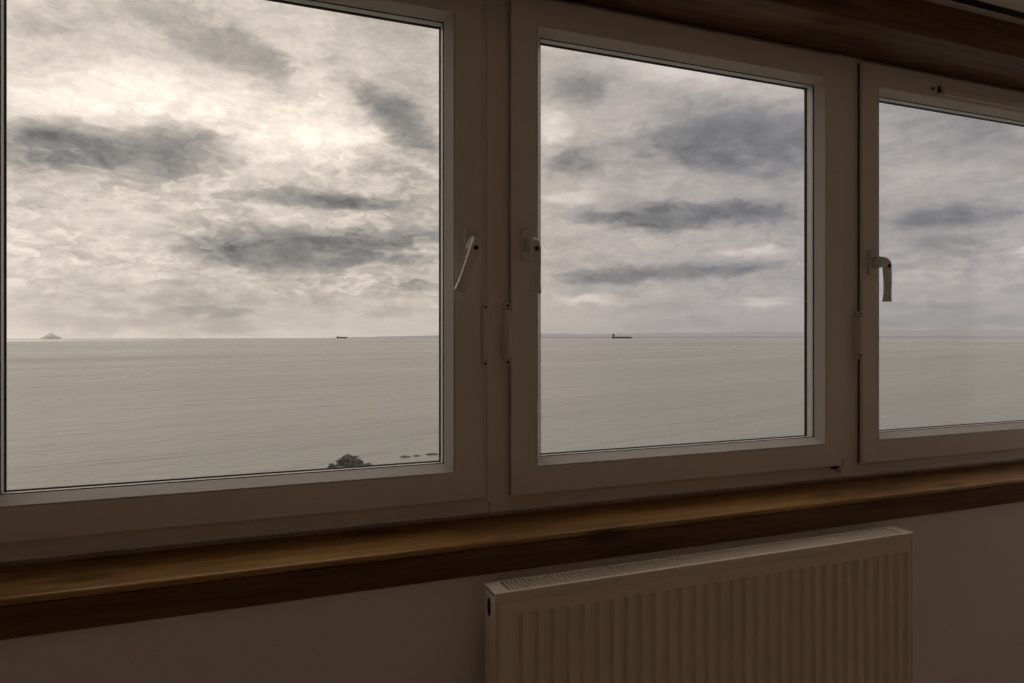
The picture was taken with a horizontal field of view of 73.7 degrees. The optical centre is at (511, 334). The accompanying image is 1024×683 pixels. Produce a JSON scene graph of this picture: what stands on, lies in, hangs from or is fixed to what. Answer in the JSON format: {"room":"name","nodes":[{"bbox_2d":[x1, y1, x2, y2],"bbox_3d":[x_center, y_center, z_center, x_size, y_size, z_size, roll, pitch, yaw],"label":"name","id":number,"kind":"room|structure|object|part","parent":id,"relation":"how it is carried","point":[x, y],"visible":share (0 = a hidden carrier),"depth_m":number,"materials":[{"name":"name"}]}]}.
{"room":"living room","nodes":[
{"label":"living room","id":0,"kind":"room"},
{"bbox_2d":[0,0,1023,682],"bbox_3d":[0.132,0.275,1.443,4.500,2.150,0.210,0,0,-21],"label":"wall","id":1,"kind":"structure","parent":0,"point":[968,564],"depth_m":1.22,"materials":[{"name":"paint"}]},
{"bbox_2d":[0,0,488,561],"bbox_3d":[-0.501,-0.173,1.215,0.979,1.074,0.142,0,0,-21],"label":"window","id":2,"kind":"structure","parent":1,"relation":"in","point":[35,523],"depth_m":1.31,"materials":[{"name":"white plastic"}]},
{"bbox_3d":[-0.088,-0.137,1.327,0.058,0.114,0.046,0,0,-21],"label":"lever","id":3,"kind":"part","parent":2,"relation":"part of","materials":[{"name":"white metal"}]},
{"bbox_2d":[0,461,1023,639],"bbox_3d":[0.432,0.408,1.524,2.938,0.061,0.164,0,0,-21],"label":"windowsill","id":4,"kind":"object","parent":1,"relation":"attached to","point":[42,598],"visible":1,"depth_m":1.25,"materials":[{"name":"brown wood"}]},
{"bbox_2d":[487,0,844,512],"bbox_3d":[0.393,-0.173,1.566,0.955,1.074,0.142,0,0,-21],"label":"window","id":5,"kind":"structure","parent":1,"relation":"in","point":[525,477],"depth_m":1.49,"materials":[{"name":"white plastic"}]},
{"bbox_3d":[0.041,-0.141,1.377,0.023,0.116,0.046,0,0,-21],"label":"lever","id":6,"kind":"part","parent":5,"relation":"part of","materials":[{"name":"metal"}]},
{"bbox_2d":[484,526,914,682],"bbox_3d":[0.422,0.846,1.393,1.005,0.807,0.094,0,0,-21],"label":"radiator","id":7,"kind":"object","parent":1,"relation":"attached to","point":[833,608],"visible":1,"depth_m":1.35,"materials":[{"name":"beige metal"}]},
{"bbox_3d":[-0.038,0.747,1.194,0.004,0.586,0.056,0,0,-21],"label":"panel","id":8,"kind":"part","parent":7,"relation":"part of","materials":[{"name":"white metal"}]},
{"bbox_2d":[484,526,914,600],"bbox_3d":[0.426,0.448,1.376,1.000,0.012,0.060,0,0,-21],"label":"grille","id":9,"kind":"object","parent":7,"relation":"attached to","point":[554,586],"depth_m":1.33,"materials":[{"name":"beige metal"}]},
{"bbox_3d":[0.889,0.747,1.558,0.004,0.586,0.056,0,0,-21],"label":"panel","id":10,"kind":"part","parent":7,"relation":"part of","materials":[{"name":"white metal"}]},
{"bbox_2d":[566,0,1023,90],"bbox_3d":[0.156,-0.751,1.382,4.296,0.084,0.160,0,0,-21],"label":"lintel beam","id":11,"kind":"structure","parent":1,"relation":"attached to","point":[921,35],"depth_m":1.62,"materials":[{"name":"brown wood"}]},
{"bbox_2d":[840,57,1023,476],"bbox_3d":[1.310,-0.173,1.926,1.014,1.074,0.142,0,0,-21],"label":"window","id":12,"kind":"structure","parent":1,"relation":"in","point":[867,449],"depth_m":1.76,"materials":[{"name":"white plastic"}]},
{"bbox_3d":[0.935,-0.142,1.728,0.023,0.116,0.046,0,0,-21],"label":"lever","id":13,"kind":"part","parent":12,"relation":"part of","materials":[{"name":"white metal"}]},
{"bbox_2d":[932,86,1023,109],"bbox_3d":[1.390,-0.661,1.938,0.557,0.022,0.006,0,0,-21],"label":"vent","id":14,"kind":"object","parent":12,"relation":"attached to","point":[967,97],"depth_m":1.90,"materials":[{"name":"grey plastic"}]},
{"bbox_2d":[924,0,1023,25],"bbox_3d":[0.733,-0.850,-0.088,4.500,0.100,3.500,0,0,-21],"label":"ceiling","id":15,"kind":"structure","parent":0,"point":[924,0],"depth_m":1.72,"materials":[{"name":"paint"}]},
{"bbox_2d":[925,0,1023,24],"bbox_3d":[0.202,-0.796,1.265,4.280,0.007,0.092,0,0,-21],"label":"track","id":16,"kind":"object","parent":15,"relation":"attached to","point":[1007,10],"visible":1,"depth_m":1.66,"materials":[{"name":"brown wood"}]},
{"label":"outside","id":17,"kind":"structure","parent":0,"visible":0},
{"bbox_2d":[7,338,1023,489],"bbox_3d":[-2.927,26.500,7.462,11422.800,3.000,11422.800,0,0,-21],"label":"sea","id":18,"kind":"structure","parent":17,"point":[100,410],"depth_m":268.93,"materials":[{"name":"liquid"}]},
{"bbox_2d":[327,463,336,467],"bbox_3d":[-33.698,24.486,127.912,2.001,0.988,1.616,0,0,-15],"label":"rock","id":19,"kind":"object","parent":18,"relation":"on","point":[331,465],"visible":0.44,"depth_m":127.62,"materials":[{"name":"grey stone"}]},
{"bbox_2d":[336,454,364,466],"bbox_3d":[-31.062,23.929,131.316,6.051,2.101,3.342,0,0,-13],"label":"rock","id":20,"kind":"object","parent":18,"relation":"on","point":[347,460],"visible":0.97,"depth_m":130.62,"materials":[{"name":"grey stone"}]},
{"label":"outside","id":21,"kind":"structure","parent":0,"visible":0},
{"bbox_2d":[347,333,578,337],"bbox_3d":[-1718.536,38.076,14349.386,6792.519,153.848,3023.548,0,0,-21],"label":"distant coast","id":22,"kind":"structure","parent":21,"point":[548,335],"depth_m":8883.94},
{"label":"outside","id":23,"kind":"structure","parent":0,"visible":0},
{"bbox_2d":[579,329,1023,338],"bbox_3d":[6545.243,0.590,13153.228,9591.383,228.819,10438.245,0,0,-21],"label":"distant coast","id":24,"kind":"structure","parent":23,"point":[1003,333],"depth_m":8883.94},
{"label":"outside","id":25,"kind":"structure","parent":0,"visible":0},
{"bbox_2d":[40,333,61,338],"bbox_3d":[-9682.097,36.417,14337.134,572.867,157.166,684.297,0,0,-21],"label":"hill","id":26,"kind":"structure","parent":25,"point":[50,335],"depth_m":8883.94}
]}

